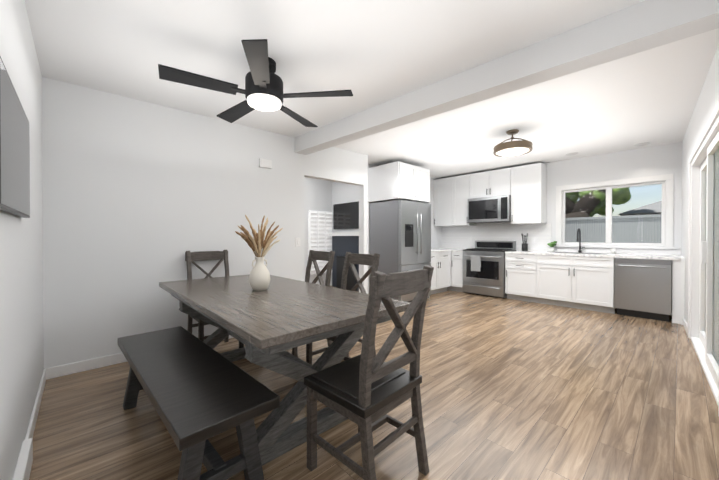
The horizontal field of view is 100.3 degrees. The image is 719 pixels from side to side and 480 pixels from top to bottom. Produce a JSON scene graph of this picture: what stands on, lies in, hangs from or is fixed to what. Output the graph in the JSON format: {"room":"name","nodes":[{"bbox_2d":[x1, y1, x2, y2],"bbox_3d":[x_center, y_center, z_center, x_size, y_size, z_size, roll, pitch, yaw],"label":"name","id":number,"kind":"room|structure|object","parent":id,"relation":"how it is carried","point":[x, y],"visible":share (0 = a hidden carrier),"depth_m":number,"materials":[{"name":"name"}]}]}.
{"room":"kitchen and dining room","nodes":[
{"label":"kitchen and dining room","id":0,"kind":"room"},
{"bbox_2d":[0,0,43,479],"bbox_3d":[-2.053,-0.372,1.763,0.150,3.100,6.850,0,0,-43],"label":"wall","id":1,"kind":"structure","parent":0,"point":[21,316],"depth_m":1.56,"materials":[{"name":"white paint"}]},
{"bbox_2d":[0,56,29,217],"bbox_3d":[-1.464,-0.359,1.266,0.032,0.500,0.820,0,0,-43],"label":"television","id":2,"kind":"object","parent":1,"relation":"attached to","point":[14,165],"visible":1,"depth_m":1.18,"materials":[{"name":"black metal"}]},
{"bbox_2d":[12,282,331,479],"bbox_3d":[-0.294,1.104,3.500,4.780,0.125,6.230,0,0,-43],"label":"baseboard","id":3,"kind":"structure","parent":1,"relation":"attached to","point":[23,466],"depth_m":2.32,"materials":[{"name":"white wood"}]},
{"bbox_2d":[42,77,367,368],"bbox_3d":[-1.287,-0.385,3.828,3.790,3.100,0.120,0,0,-43],"label":"wall","id":4,"kind":"structure","parent":0,"point":[140,198],"depth_m":2.97,"materials":[{"name":"white paint"}]},
{"bbox_2d":[259,158,271,168],"bbox_3d":[-1.192,-0.958,3.804,0.160,0.105,0.040,0,0,-43],"label":"air vent","id":5,"kind":"object","parent":4,"relation":"in","point":[264,163],"visible":1,"depth_m":3.79,"materials":[{"name":"white plastic"}]},
{"bbox_2d":[304,177,331,283],"bbox_3d":[-2.518,-0.397,5.758,4.930,3.100,0.120,0,0,-43],"label":"wall","id":6,"kind":"structure","parent":0,"point":[317,194],"depth_m":7.04,"materials":[{"name":"white paint"}]},
{"bbox_2d":[309,211,332,274],"bbox_3d":[-0.906,0.079,7.127,0.650,1.470,0.085,0,0,-43],"label":"blinds","id":7,"kind":"object","parent":6,"relation":"attached to","point":[320,227],"visible":0.75,"depth_m":7.08,"materials":[{"name":"white plastic"}]},
{"bbox_2d":[332,182,358,232],"bbox_3d":[-0.144,-0.404,6.917,0.120,3.100,1.930,0,0,-43],"label":"wall","id":8,"kind":"structure","parent":0,"point":[344,193],"depth_m":7.07,"materials":[{"name":"white paint"}]},
{"bbox_2d":[333,201,358,228],"bbox_3d":[-0.292,-0.534,6.935,0.060,0.600,0.940,0,0,-43],"label":"television","id":9,"kind":"object","parent":8,"relation":"attached to","point":[345,215],"visible":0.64,"depth_m":6.90,"materials":[{"name":"black plastic"}]},
{"bbox_2d":[24,0,718,178],"bbox_3d":[1.136,-1.565,3.404,7.400,0.434,5.000,0,0,-43],"label":"ceiling","id":10,"kind":"structure","parent":0,"point":[370,53],"depth_m":2.37,"materials":[{"name":"white paint"}]},
{"bbox_2d":[158,39,352,126],"bbox_3d":[-0.764,-1.194,2.327,1.328,0.342,1.306,0,0,-43],"label":"fan","id":11,"kind":"object","parent":10,"relation":"hanging from","point":[262,90],"visible":1,"depth_m":2.19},
{"bbox_2d":[295,0,718,154],"bbox_3d":[0.598,-1.304,2.846,3.930,0.250,0.180,0,0,43],"label":"beam","id":12,"kind":"structure","parent":10,"relation":"attached to","point":[645,25],"depth_m":2.12,"materials":[{"name":"white paint"}]},
{"bbox_2d":[493,129,532,156],"bbox_3d":[2.018,-1.275,3.956,0.464,0.295,0.464,0,0,-43],"label":"pendant light","id":13,"kind":"object","parent":10,"relation":"hanging from","point":[513,148],"visible":1,"depth_m":3.86,"materials":[{"name":"brown wood"}]},
{"bbox_2d":[566,152,577,155],"bbox_3d":[3.620,-1.454,5.111,0.180,0.017,0.180,0,0,-43],"label":"recessed light","id":14,"kind":"object","parent":10,"relation":"in","point":[571,153],"visible":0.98,"depth_m":5.07,"materials":[{"name":"white plastic"}]},
{"bbox_2d":[634,142,649,145],"bbox_3d":[4.332,-1.454,4.599,0.180,0.017,0.180,0,0,-43],"label":"recessed light","id":15,"kind":"object","parent":10,"relation":"in","point":[643,144],"visible":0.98,"depth_m":4.58,"materials":[{"name":"white plastic"}]},
{"bbox_2d":[29,286,718,479],"bbox_3d":[0.504,1.223,4.096,7.800,0.120,7.150,0,0,-43],"label":"floor","id":16,"kind":"structure","parent":0,"point":[512,389],"depth_m":2.05,"materials":[{"name":"brown wood"}]},
{"bbox_2d":[118,326,279,479],"bbox_3d":[-1.059,0.950,1.777,0.471,0.465,1.565,0,0,-43],"label":"bench","id":17,"kind":"object","parent":16,"relation":"on","point":[199,393],"visible":1,"depth_m":1.42,"materials":[{"name":"brown wood"}]},
{"bbox_2d":[185,250,243,347],"bbox_3d":[-1.516,0.648,3.135,0.440,1.054,0.511,0,0,-43],"label":"end chair","id":18,"kind":"object","parent":16,"relation":"on","point":[192,257],"visible":0.4,"depth_m":3.22,"materials":[{"name":"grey wood"}]},
{"bbox_2d":[159,274,410,465],"bbox_3d":[-0.763,0.789,2.360,1.020,0.770,2.150,0,0,-43],"label":"dining table","id":19,"kind":"object","parent":16,"relation":"on","point":[273,321],"visible":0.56,"depth_m":1.75,"materials":[{"name":"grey wood"}]},
{"bbox_2d":[235,215,282,290],"bbox_3d":[-0.796,0.105,2.417,0.399,0.596,0.288,0,0,-43],"label":"vase","id":20,"kind":"object","parent":19,"relation":"on","point":[259,278],"visible":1,"depth_m":2.35,"materials":[{"name":"beige ceramic"}]},
{"bbox_2d":[292,250,334,356],"bbox_3d":[-0.578,0.649,3.128,0.511,1.054,0.440,0,0,-43],"label":"chair","id":21,"kind":"object","parent":16,"relation":"on","point":[314,256],"visible":0.23,"depth_m":3.23,"materials":[{"name":"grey wood"}]},
{"bbox_2d":[306,252,379,364],"bbox_3d":[-0.142,0.652,2.618,0.511,1.054,0.440,0,0,-43],"label":"chair","id":22,"kind":"object","parent":16,"relation":"on","point":[371,260],"visible":0.19,"depth_m":2.71,"materials":[{"name":"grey wood"}]},
{"bbox_2d":[328,232,358,291],"bbox_3d":[-0.270,0.496,6.819,0.195,1.300,1.190,0,0,-43],"label":"fireplace","id":23,"kind":"object","parent":16,"relation":"on","point":[343,243],"visible":0.55,"depth_m":6.90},
{"bbox_2d":[304,265,433,479],"bbox_3d":[0.049,0.658,1.523,0.511,1.054,0.440,0,0,44],"label":"end chair","id":24,"kind":"object","parent":16,"relation":"on","point":[365,391],"visible":1,"depth_m":1.41,"materials":[{"name":"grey wood"}]},
{"bbox_2d":[369,200,430,301],"bbox_3d":[0.805,0.236,5.723,0.902,1.835,0.837,0,0,-43],"label":"fridge","id":25,"kind":"object","parent":16,"relation":"on","point":[399,235],"visible":0.77,"depth_m":5.40,"materials":[{"name":"silver metal"}]},
{"bbox_2d":[428,253,435,296],"bbox_3d":[1.267,0.712,6.328,0.567,0.875,0.620,0,0,-43],"label":"base cabinet","id":26,"kind":"object","parent":16,"relation":"on","point":[433,255],"depth_m":6.16,"materials":[{"name":"white wood"}]},
{"bbox_2d":[436,253,451,292],"bbox_3d":[1.625,0.710,6.623,0.599,0.875,0.680,0,0,-43],"label":"base cabinet","id":27,"kind":"object","parent":16,"relation":"on","point":[443,260],"depth_m":6.43,"materials":[{"name":"white wood"}]},
{"bbox_2d":[431,249,447,252],"bbox_3d":[1.434,0.254,6.474,1.014,0.040,0.631,0,0,-43],"label":"countertop","id":28,"kind":"structure","parent":27,"relation":"on","point":[432,250],"depth_m":6.34,"materials":[{"name":"white stone"}]},
{"bbox_2d":[448,249,462,291],"bbox_3d":[2.309,0.710,6.702,0.692,0.875,0.297,0,0,-43],"label":"base cabinet","id":29,"kind":"object","parent":16,"relation":"on","point":[457,258],"depth_m":6.52,"materials":[{"name":"white wood"}]},
{"bbox_2d":[463,241,515,297],"bbox_3d":[2.683,0.592,6.255,0.702,1.115,0.848,0,0,-43],"label":"range","id":30,"kind":"object","parent":16,"relation":"on","point":[483,268],"visible":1,"depth_m":6.06,"materials":[{"name":"silver metal"}]},
{"bbox_2d":[505,253,531,301],"bbox_3d":[3.233,0.716,5.767,0.620,0.875,0.596,0,0,-43],"label":"base cabinet","id":31,"kind":"object","parent":16,"relation":"on","point":[518,266],"depth_m":5.61,"materials":[{"name":"white wood"}]},
{"bbox_2d":[532,253,619,313],"bbox_3d":[3.740,0.719,5.225,0.620,0.875,1.129,0,0,-43],"label":"base cabinet","id":32,"kind":"object","parent":16,"relation":"on","point":[537,272],"depth_m":4.97,"materials":[{"name":"white wood"}]},
{"bbox_2d":[508,249,679,260],"bbox_3d":[3.814,0.262,5.136,0.630,0.040,2.307,0,0,-43],"label":"countertop","id":33,"kind":"structure","parent":32,"relation":"on","point":[661,256],"depth_m":4.73,"materials":[{"name":"white stone"}]},
{"bbox_2d":[521,233,527,250],"bbox_3d":[3.288,0.057,5.968,0.141,0.360,0.112,0,0,-43],"label":"utensil crock","id":34,"kind":"object","parent":33,"relation":"on","point":[524,245],"visible":1,"depth_m":5.93,"materials":[{"name":"black metal"}]},
{"bbox_2d":[547,241,556,251],"bbox_3d":[3.617,0.137,5.638,0.166,0.204,0.164,0,0,-43],"label":"potted plant","id":35,"kind":"object","parent":33,"relation":"on","point":[552,244],"visible":1,"depth_m":5.60,"materials":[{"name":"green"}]},
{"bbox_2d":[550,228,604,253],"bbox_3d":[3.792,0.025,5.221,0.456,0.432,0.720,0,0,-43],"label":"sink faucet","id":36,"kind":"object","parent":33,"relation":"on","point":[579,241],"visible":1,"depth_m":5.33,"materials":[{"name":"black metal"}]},
{"bbox_2d":[610,248,615,253],"bbox_3d":[4.217,0.198,4.990,0.068,0.090,0.068,0,0,-43],"label":"cup","id":37,"kind":"object","parent":33,"relation":"on","point":[612,250],"visible":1,"depth_m":4.97,"materials":[{"name":"white ceramic"}]},
{"bbox_2d":[614,258,671,321],"bbox_3d":[4.315,0.725,4.564,0.671,0.870,0.604,0,0,-43],"label":"dishwasher","id":38,"kind":"object","parent":16,"relation":"on","point":[642,288],"visible":0.92,"depth_m":4.36,"materials":[{"name":"silver metal"}]},
{"bbox_2d":[368,164,440,293],"bbox_3d":[1.128,-0.403,6.703,2.715,3.100,0.120,0,0,-43],"label":"wall","id":39,"kind":"structure","parent":0,"point":[435,237],"depth_m":7.21,"materials":[{"name":"white paint"}]},
{"bbox_2d":[368,161,429,203],"bbox_3d":[0.768,-1.027,5.755,0.954,0.640,0.761,0,0,-43],"label":"upper cabinet","id":40,"kind":"object","parent":39,"relation":"attached to","point":[398,180],"depth_m":5.43,"materials":[{"name":"white wood"}]},
{"bbox_2d":[476,142,681,314],"bbox_3d":[3.516,-0.274,6.028,0.150,2.850,4.370,0,0,-43],"label":"wall","id":41,"kind":"structure","parent":0,"point":[664,159],"depth_m":5.00,"materials":[{"name":"white paint"}]},
{"bbox_2d":[434,178,451,228],"bbox_3d":[2.113,-0.871,7.152,0.350,1.121,0.560,0,0,-43],"label":"upper cabinet","id":42,"kind":"object","parent":41,"relation":"attached to","point":[440,185],"depth_m":7.11,"materials":[{"name":"white wood"}]},
{"bbox_2d":[448,174,475,224],"bbox_3d":[2.379,-0.869,6.867,0.350,1.121,0.456,0,0,-43],"label":"upper cabinet","id":43,"kind":"object","parent":41,"relation":"attached to","point":[457,186],"depth_m":6.78,"materials":[{"name":"white wood"}]},
{"bbox_2d":[468,167,511,198],"bbox_3d":[2.831,-1.154,6.382,0.350,0.546,0.860,0,0,-43],"label":"upper cabinet","id":44,"kind":"object","parent":41,"relation":"attached to","point":[498,182],"depth_m":6.24,"materials":[{"name":"white wood"}]},
{"bbox_2d":[468,195,510,223],"bbox_3d":[2.781,-0.613,6.339,0.475,0.525,0.852,0,0,-43],"label":"over-the-range microwave","id":45,"kind":"object","parent":44,"relation":"attached to","point":[494,209],"visible":0.98,"depth_m":6.17,"materials":[{"name":"silver metal"}]},
{"bbox_2d":[511,163,547,224],"bbox_3d":[3.311,-0.863,5.871,0.350,1.121,0.536,0,0,-43],"label":"upper cabinet","id":46,"kind":"object","parent":41,"relation":"attached to","point":[529,182],"depth_m":5.73,"materials":[{"name":"white wood"}]},
{"bbox_2d":[554,174,674,248],"bbox_3d":[4.290,-0.423,5.162,0.200,1.150,1.580,0,0,-43],"label":"window","id":47,"kind":"structure","parent":41,"relation":"in","point":[666,181],"depth_m":5.05,"materials":[{"name":"white"}]},
{"bbox_2d":[681,45,718,324],"bbox_3d":[2.460,-0.248,1.936,7.297,2.850,0.519,0,0,-43],"label":"wall","id":48,"kind":"structure","parent":0,"point":[707,101],"depth_m":3.35,"materials":[{"name":"white paint"}]},
{"bbox_2d":[683,318,687,335],"bbox_3d":[2.241,1.130,1.829,6.182,0.095,0.335,0,0,-43],"label":"baseboard","id":49,"kind":"structure","parent":48,"relation":"attached to","point":[685,325],"depth_m":3.81,"materials":[{"name":"white wood"}]},
{"bbox_2d":[688,101,718,406],"bbox_3d":[3.189,0.107,2.709,2.267,2.130,0.269,0,0,-43],"label":"door frame","id":50,"kind":"structure","parent":48,"relation":"attached to","point":[703,248],"depth_m":2.75,"materials":[{"name":"white wood"}]},
{"bbox_2d":[702,153,718,349],"bbox_3d":[3.195,0.139,2.709,1.896,1.801,0.065,0,0,-43],"label":"door","id":51,"kind":"structure","parent":48,"relation":"in","point":[716,255],"depth_m":2.60,"materials":[{"name":"clear glass"}]},
{"label":"outside","id":52,"kind":"structure","parent":0,"visible":0},
{"bbox_3d":[7.848,1.253,7.371,38.000,0.180,32.000,0,0,-43],"label":"ground","id":53,"kind":"structure","parent":52,"visible":0},
{"bbox_2d":[565,187,630,217],"bbox_3d":[5.913,-2.924,12.155,5.767,8.196,16.409,0,0,-37],"label":"tree","id":54,"kind":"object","parent":53,"relation":"on","point":[585,203],"depth_m":8.87,"materials":[{"name":"green plant"}]},
{"bbox_2d":[565,214,660,242],"bbox_3d":[5.262,0.311,7.685,0.140,1.700,16.000,0,0,-43],"label":"fence","id":55,"kind":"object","parent":53,"relation":"on","point":[624,232],"depth_m":6.88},
{"bbox_2d":[618,200,661,215],"bbox_3d":[12.461,-0.363,9.896,5.800,3.020,5.400,0,0,-43],"label":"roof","id":56,"kind":"structure","parent":53,"relation":"on","point":[652,207],"depth_m":9.60,"materials":[{"name":"grey"}]}
]}

